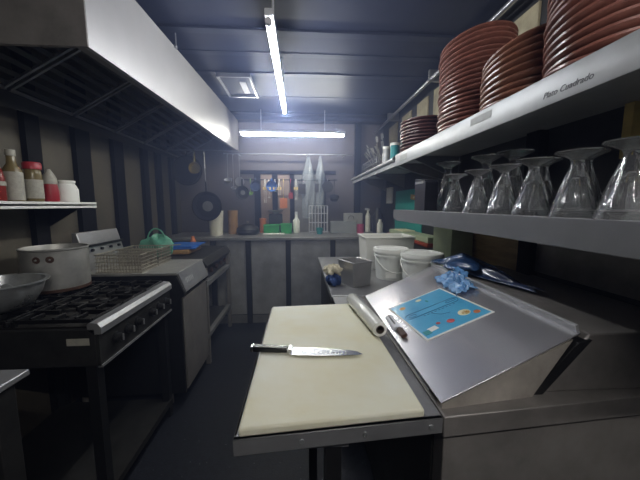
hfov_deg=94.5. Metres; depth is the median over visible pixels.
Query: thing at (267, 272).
counter
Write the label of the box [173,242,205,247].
tray
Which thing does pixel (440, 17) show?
ceiling
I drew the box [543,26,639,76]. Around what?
plate
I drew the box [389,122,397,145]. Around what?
trim
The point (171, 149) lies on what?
hanger
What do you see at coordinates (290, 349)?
knife
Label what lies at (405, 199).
poster
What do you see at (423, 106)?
trim
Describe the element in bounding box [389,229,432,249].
crate
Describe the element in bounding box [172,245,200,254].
wooden board
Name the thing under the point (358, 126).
trim
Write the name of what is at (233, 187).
ladle
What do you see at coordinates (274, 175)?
trim
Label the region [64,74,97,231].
trim
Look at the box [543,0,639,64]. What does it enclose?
plate
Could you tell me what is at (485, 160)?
glass
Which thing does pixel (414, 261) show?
plastic bucket
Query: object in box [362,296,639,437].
countertop
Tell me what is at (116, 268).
basket
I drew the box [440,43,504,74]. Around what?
plate
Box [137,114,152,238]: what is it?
trim
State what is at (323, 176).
trim
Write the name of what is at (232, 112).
trim
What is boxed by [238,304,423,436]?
cutting board
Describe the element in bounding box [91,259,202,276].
countertop
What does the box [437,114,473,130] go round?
plate
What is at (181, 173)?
frying pan
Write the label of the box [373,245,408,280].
plastic bucket
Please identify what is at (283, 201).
spatula
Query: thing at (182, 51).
trim
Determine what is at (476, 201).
glass
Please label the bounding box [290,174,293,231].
trim
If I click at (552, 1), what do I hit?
plate
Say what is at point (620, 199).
glass
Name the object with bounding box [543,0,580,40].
plate
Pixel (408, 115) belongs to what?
trim
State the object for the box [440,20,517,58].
plate
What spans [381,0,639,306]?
wall
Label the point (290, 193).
spatula
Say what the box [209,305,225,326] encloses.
shelf
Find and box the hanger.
[171,149,238,181]
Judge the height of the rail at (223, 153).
0.016 m
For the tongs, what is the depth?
3.88 m
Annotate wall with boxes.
[0,46,181,438]
[178,122,382,231]
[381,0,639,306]
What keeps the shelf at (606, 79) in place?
attached to the wall at (592, 131)
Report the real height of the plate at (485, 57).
0.075 m
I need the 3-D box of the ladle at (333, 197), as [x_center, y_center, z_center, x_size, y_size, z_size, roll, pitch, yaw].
[0.190,-0.664,3.960,0.140,0.301,0.128,0,7,-4]
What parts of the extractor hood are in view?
filter frame, panel, filter frame, panel, filter frame, filter frame, panel, filter frame, filter frame, panel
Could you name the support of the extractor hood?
attached to the wall at (32, 392)
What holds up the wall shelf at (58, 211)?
attached to the wall at (32, 392)
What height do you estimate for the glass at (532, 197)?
0.184 m
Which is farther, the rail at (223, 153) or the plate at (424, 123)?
the rail at (223, 153)
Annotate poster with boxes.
[395,189,421,232]
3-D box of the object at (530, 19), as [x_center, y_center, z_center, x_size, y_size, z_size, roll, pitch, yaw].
[1.030,-0.868,1.633,0.012,0.580,0.400,0,7,-4]
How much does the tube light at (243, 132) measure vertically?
0.300 m
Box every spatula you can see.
[280,179,286,207]
[289,179,292,198]
[298,179,305,193]
[315,179,320,191]
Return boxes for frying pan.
[172,153,201,185]
[188,151,199,173]
[192,180,221,220]
[236,179,248,198]
[250,178,259,190]
[266,178,276,191]
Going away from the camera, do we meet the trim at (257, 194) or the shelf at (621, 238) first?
the shelf at (621, 238)
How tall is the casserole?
0.170 m
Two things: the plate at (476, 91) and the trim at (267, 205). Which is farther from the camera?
the trim at (267, 205)
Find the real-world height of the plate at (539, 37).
0.096 m
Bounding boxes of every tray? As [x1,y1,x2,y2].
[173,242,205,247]
[173,244,201,249]
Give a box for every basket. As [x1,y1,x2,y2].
[94,249,166,272]
[116,244,180,264]
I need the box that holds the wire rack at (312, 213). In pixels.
[309,205,327,232]
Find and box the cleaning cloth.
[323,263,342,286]
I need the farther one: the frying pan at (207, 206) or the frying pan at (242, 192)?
the frying pan at (242, 192)
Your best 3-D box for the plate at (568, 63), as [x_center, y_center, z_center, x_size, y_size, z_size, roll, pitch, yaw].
[0.836,-0.478,0.853,0.322,0.036,0.322,6,9,42]
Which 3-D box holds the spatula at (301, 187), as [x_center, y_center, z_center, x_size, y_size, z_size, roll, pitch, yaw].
[-0.239,-0.713,3.931,0.096,0.197,0.026,0,7,-4]
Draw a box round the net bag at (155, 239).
[139,228,173,256]
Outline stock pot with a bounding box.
[16,243,91,294]
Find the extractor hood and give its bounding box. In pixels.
[0,0,238,158]
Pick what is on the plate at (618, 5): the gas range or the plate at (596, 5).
the plate at (596, 5)
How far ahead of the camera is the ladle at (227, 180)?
3.84 m
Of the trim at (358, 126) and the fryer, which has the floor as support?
the fryer
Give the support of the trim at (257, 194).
attached to the wall at (215, 169)
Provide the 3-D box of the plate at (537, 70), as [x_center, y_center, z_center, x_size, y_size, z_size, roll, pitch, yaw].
[0.818,-0.595,1.174,0.325,0.072,0.322,-4,8,-31]
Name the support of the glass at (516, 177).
on the shelf at (621, 238)
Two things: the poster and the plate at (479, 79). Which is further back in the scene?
the poster
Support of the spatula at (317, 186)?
hanging from the rail at (244, 179)
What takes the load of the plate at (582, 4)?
on the plate at (596, 5)
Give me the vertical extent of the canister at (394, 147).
0.150 m
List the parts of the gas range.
leg, burner, rating plate, leg, burner, knob, burner, rail, knob, control panel, trim, knob, knob, knob, leg, knob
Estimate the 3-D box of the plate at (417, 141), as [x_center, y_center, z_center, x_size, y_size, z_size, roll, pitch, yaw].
[0.762,-0.679,2.163,0.350,0.036,0.350,2,7,18]
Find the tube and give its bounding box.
[228,210,237,233]
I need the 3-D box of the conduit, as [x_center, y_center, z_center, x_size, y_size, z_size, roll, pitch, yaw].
[0.936,-1.265,2.109,0.130,0.087,3.950,0,7,-4]
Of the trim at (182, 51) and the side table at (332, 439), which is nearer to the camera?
the side table at (332, 439)
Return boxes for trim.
[10,46,58,413]
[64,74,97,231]
[106,97,130,251]
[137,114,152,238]
[152,123,165,234]
[155,23,457,42]
[166,131,177,234]
[177,49,439,61]
[195,70,427,80]
[217,95,406,101]
[230,111,386,116]
[234,116,386,122]
[240,170,335,174]
[254,172,260,230]
[261,174,272,223]
[272,173,277,209]
[278,174,289,222]
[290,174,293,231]
[295,174,319,230]
[321,173,325,230]
[354,123,361,212]
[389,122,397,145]
[402,110,411,121]
[417,96,428,115]
[433,87,438,114]
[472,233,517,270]
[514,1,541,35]
[516,129,548,275]
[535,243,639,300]
[619,101,639,158]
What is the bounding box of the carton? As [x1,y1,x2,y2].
[343,213,362,223]
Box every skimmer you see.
[235,154,243,185]
[322,179,332,192]
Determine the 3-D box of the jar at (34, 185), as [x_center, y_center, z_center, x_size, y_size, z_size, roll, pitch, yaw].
[-1.548,-0.306,1.599,0.080,0.222,0.080,0,7,-4]
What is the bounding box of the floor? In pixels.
[75,314,374,479]
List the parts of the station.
lid, panel, door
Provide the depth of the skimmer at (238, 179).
3.85 m
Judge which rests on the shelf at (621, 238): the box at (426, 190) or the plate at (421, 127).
the box at (426, 190)
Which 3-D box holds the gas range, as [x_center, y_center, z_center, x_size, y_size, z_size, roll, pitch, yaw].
[-1.294,0.717,1.598,0.760,1.000,0.687,0,7,-4]
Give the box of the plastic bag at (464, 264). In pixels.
[431,253,543,295]
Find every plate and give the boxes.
[400,118,437,128]
[400,122,437,132]
[400,129,437,138]
[400,132,437,141]
[400,136,431,144]
[400,140,423,147]
[400,144,415,150]
[401,115,437,125]
[401,126,436,134]
[436,108,479,128]
[437,77,481,102]
[437,98,479,120]
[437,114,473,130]
[438,30,516,72]
[438,82,480,107]
[438,88,479,110]
[438,104,479,121]
[438,123,456,132]
[439,48,499,82]
[439,54,493,86]
[439,60,487,88]
[439,66,483,93]
[439,72,481,95]
[439,93,480,112]
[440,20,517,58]
[440,26,517,60]
[440,36,513,71]
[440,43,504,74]
[479,74,542,106]
[479,82,535,111]
[480,48,543,92]
[480,57,542,95]
[480,65,543,101]
[480,98,504,110]
[481,40,543,83]
[482,23,546,75]
[482,32,543,77]
[542,14,639,76]
[542,51,595,78]
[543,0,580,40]
[543,0,617,54]
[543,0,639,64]
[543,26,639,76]
[544,0,595,45]
[544,3,639,65]
[546,0,568,26]
[547,0,555,16]
[547,0,561,21]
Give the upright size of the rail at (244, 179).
0.012 m
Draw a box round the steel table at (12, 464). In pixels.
[0,369,29,479]
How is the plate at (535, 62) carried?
on the plate at (537, 70)
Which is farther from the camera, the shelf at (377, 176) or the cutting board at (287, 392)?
the shelf at (377, 176)
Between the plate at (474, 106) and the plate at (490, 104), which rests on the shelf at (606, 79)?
the plate at (490, 104)
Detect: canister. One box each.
[383,146,389,161]
[390,142,399,158]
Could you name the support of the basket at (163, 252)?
on the fryer
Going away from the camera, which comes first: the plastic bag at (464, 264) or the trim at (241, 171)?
the plastic bag at (464, 264)
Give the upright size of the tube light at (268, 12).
0.334 m
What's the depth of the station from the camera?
0.80 m
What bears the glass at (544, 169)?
on the shelf at (621, 238)
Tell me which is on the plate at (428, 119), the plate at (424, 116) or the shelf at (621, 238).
the plate at (424, 116)
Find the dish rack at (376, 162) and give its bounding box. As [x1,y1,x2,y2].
[363,156,381,171]
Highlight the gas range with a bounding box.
[0,280,172,479]
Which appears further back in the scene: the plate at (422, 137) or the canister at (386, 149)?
the canister at (386, 149)
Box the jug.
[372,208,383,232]
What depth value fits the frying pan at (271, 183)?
3.88 m
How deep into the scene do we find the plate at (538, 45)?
1.06 m
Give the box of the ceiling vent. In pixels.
[216,72,257,97]
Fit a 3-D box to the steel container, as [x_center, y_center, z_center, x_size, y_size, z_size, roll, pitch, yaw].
[0.221,0.202,1.891,0.154,0.155,0.184,-3,8,-27]
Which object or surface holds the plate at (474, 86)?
on the plate at (476, 91)
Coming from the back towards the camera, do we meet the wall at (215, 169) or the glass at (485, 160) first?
the wall at (215, 169)
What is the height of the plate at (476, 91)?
0.060 m
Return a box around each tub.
[209,211,222,235]
[358,233,415,269]
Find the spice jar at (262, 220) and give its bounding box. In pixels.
[259,218,266,232]
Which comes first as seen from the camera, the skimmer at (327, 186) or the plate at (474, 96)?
the plate at (474, 96)
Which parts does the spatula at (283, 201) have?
blade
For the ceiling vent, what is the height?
0.030 m
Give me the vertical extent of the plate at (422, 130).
0.036 m
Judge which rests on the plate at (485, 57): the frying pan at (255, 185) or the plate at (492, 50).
the plate at (492, 50)
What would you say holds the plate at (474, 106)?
on the plate at (472, 111)
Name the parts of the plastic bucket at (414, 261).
lid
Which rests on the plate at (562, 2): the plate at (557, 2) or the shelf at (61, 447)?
the plate at (557, 2)
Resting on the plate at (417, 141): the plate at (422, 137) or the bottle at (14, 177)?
the plate at (422, 137)
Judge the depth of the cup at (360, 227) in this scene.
3.87 m
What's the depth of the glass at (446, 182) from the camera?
1.80 m
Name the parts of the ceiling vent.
panel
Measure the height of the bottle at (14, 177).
0.270 m
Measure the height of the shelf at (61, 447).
0.035 m
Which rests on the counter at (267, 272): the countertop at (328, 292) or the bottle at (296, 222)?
the bottle at (296, 222)
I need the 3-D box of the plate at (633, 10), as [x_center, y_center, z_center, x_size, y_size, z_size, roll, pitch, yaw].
[0.833,-0.556,0.846,0.311,0.075,0.307,-4,8,-29]
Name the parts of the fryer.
leg, panel, door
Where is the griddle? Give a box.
[127,245,231,363]
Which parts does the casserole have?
lid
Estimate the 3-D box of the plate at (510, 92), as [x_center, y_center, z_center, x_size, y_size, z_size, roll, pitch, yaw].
[0.816,-0.544,1.179,0.320,0.061,0.319,-4,8,-30]
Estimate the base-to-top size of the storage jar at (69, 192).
0.147 m
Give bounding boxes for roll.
[347,293,386,336]
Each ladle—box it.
[224,153,231,182]
[231,153,235,189]
[329,179,338,201]
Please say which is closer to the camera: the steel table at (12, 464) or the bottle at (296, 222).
the steel table at (12, 464)
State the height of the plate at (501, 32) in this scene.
0.084 m
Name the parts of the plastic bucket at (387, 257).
lid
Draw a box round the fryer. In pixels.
[70,228,208,402]
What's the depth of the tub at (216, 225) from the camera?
3.58 m
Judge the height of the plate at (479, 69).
0.069 m
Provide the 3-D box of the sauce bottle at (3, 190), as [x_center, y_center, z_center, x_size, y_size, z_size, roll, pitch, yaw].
[-1.528,-0.293,1.375,0.094,0.250,0.094,0,7,-4]
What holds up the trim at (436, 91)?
attached to the wall at (592, 131)
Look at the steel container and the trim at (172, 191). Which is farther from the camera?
the trim at (172, 191)
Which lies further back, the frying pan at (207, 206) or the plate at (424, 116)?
the frying pan at (207, 206)
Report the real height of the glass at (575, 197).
0.184 m
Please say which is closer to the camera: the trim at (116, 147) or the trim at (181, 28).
the trim at (181, 28)
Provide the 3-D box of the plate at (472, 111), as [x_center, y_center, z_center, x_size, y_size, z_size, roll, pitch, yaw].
[0.791,-0.605,1.529,0.356,0.053,0.355,-4,8,-28]
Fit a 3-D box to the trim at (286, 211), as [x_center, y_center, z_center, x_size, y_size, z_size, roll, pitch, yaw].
[-0.501,-0.512,4.118,0.160,0.790,0.012,0,7,-4]
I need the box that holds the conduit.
[374,0,517,133]
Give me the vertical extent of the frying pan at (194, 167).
0.261 m
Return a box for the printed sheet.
[388,288,493,340]
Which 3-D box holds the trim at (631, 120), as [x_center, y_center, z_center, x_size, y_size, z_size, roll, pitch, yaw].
[1.062,-0.372,1.007,0.040,0.182,0.030,0,7,-4]
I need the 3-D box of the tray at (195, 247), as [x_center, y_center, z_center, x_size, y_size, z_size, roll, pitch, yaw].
[-1.312,0.061,2.825,0.300,0.012,0.340,-1,7,-12]
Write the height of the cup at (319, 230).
0.080 m
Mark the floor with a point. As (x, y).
(196, 442)
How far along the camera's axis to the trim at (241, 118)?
3.74 m
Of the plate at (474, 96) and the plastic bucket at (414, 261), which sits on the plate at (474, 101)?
the plate at (474, 96)
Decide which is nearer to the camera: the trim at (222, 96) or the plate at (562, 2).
the plate at (562, 2)
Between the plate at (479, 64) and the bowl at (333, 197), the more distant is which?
the bowl at (333, 197)
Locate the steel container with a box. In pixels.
[337,257,372,287]
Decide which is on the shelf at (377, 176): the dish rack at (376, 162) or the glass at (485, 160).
the dish rack at (376, 162)
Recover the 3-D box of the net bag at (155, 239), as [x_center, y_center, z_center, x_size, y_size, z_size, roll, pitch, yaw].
[-1.396,0.021,2.532,0.272,0.248,0.134,0,7,-4]
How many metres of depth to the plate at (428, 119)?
2.00 m
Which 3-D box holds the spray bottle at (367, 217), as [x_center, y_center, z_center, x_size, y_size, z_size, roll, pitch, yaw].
[0.662,-0.280,4.111,0.074,0.331,0.070,5,8,35]
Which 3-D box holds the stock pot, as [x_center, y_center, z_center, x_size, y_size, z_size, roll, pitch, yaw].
[-1.500,0.155,1.686,0.310,0.238,0.313,0,7,-4]
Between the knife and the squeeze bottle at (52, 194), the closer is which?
the knife
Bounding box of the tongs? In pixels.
[263,179,266,202]
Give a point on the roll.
(374, 323)
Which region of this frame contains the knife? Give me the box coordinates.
[250,343,361,355]
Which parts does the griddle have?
plate, leg, rail, rail, leg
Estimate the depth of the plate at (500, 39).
1.34 m
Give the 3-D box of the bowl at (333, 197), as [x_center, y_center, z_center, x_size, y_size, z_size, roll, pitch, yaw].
[0.190,-0.564,3.972,0.140,0.100,0.128,0,7,-4]
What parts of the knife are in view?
handle, blade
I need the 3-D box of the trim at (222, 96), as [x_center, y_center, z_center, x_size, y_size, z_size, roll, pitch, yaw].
[-0.452,-1.466,3.046,2.770,0.004,0.060,0,7,-4]
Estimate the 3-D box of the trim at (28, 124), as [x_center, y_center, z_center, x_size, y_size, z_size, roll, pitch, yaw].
[-1.730,0.034,1.844,0.035,2.300,0.100,0,7,-4]
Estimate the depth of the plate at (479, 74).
1.39 m
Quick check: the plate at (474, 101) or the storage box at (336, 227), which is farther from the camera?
the storage box at (336, 227)
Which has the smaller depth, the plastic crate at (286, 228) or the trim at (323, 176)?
the plastic crate at (286, 228)
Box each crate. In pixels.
[263,224,279,232]
[280,223,291,233]
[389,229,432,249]
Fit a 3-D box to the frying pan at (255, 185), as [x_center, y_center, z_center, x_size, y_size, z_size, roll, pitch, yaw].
[-0.841,-0.722,3.857,0.135,0.173,0.045,0,7,-4]
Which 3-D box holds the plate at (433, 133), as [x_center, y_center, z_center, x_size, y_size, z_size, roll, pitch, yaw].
[0.762,-0.722,2.158,0.346,0.036,0.346,0,6,-2]
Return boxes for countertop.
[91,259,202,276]
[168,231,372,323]
[318,257,399,304]
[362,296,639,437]
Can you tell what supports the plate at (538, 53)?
on the plate at (535, 62)
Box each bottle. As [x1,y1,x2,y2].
[0,168,7,200]
[2,149,25,200]
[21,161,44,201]
[42,169,59,201]
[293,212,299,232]
[365,208,369,231]
[377,219,382,232]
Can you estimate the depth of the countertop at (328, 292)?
1.90 m
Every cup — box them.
[316,228,322,233]
[357,224,363,232]
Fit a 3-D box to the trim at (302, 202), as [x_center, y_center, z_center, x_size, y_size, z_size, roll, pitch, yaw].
[-0.177,-0.515,4.140,0.350,0.790,0.012,0,7,-4]
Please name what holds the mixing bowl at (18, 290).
on the gas range
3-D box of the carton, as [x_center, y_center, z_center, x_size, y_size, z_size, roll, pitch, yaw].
[0.455,-0.243,4.096,0.260,0.260,0.067,0,7,-4]
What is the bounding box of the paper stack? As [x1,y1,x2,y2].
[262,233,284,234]
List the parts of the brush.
handle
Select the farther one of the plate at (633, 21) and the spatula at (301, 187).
the spatula at (301, 187)
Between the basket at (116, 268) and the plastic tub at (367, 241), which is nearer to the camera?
the basket at (116, 268)
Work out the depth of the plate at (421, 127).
2.01 m
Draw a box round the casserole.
[236,221,259,234]
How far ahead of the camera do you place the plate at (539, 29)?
1.06 m
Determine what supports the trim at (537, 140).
attached to the wall at (592, 131)
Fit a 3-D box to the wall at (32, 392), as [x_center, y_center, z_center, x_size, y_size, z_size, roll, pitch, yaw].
[-1.763,-0.006,1.333,0.100,2.500,5.680,0,7,-4]
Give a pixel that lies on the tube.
(232, 214)
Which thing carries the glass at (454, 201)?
on the shelf at (621, 238)
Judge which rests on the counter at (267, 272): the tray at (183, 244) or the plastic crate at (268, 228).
the plastic crate at (268, 228)
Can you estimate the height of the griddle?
0.955 m
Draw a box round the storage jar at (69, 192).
[57,180,79,201]
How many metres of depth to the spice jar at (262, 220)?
3.97 m
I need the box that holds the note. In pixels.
[386,187,392,202]
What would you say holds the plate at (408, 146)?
on the plate
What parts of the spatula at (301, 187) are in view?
blade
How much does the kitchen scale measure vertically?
0.300 m
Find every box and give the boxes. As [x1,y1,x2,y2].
[329,221,356,233]
[414,179,437,210]
[433,227,472,265]
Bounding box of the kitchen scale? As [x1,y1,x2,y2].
[268,210,282,231]
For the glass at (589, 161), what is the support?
on the shelf at (621, 238)
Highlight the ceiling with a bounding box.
[135,0,507,124]
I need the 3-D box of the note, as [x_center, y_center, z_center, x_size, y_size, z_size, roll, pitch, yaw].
[0.884,-0.565,3.758,0.021,0.200,0.220,0,7,-4]
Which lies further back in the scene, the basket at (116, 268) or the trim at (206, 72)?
the trim at (206, 72)
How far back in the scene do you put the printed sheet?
1.13 m
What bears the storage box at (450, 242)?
on the countertop at (328, 292)
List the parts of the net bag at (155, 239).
handle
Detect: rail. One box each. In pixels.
[223,153,351,156]
[244,179,336,180]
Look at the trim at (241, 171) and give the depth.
4.05 m
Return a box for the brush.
[385,314,407,337]
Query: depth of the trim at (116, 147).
2.61 m
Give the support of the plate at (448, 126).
on the shelf at (606, 79)
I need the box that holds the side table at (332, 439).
[233,296,442,479]
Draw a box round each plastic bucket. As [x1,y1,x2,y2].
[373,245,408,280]
[400,249,443,278]
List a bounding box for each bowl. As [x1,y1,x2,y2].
[0,273,49,313]
[329,194,338,201]
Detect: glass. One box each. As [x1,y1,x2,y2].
[436,161,460,210]
[442,173,467,211]
[462,169,492,212]
[471,153,501,201]
[485,163,521,213]
[496,148,534,196]
[511,156,555,215]
[540,157,562,208]
[548,147,605,217]
[585,148,611,205]
[593,136,639,220]
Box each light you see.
[239,109,345,136]
[264,0,286,114]
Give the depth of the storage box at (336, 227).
3.84 m
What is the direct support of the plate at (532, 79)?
on the plate at (510, 92)
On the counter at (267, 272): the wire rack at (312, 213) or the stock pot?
the wire rack at (312, 213)
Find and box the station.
[362,262,639,479]
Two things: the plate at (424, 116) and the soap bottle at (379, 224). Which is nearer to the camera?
the plate at (424, 116)
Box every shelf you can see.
[0,201,96,225]
[22,397,172,479]
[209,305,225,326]
[351,156,441,190]
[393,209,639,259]
[395,29,639,173]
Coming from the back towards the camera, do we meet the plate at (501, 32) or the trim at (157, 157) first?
the trim at (157, 157)

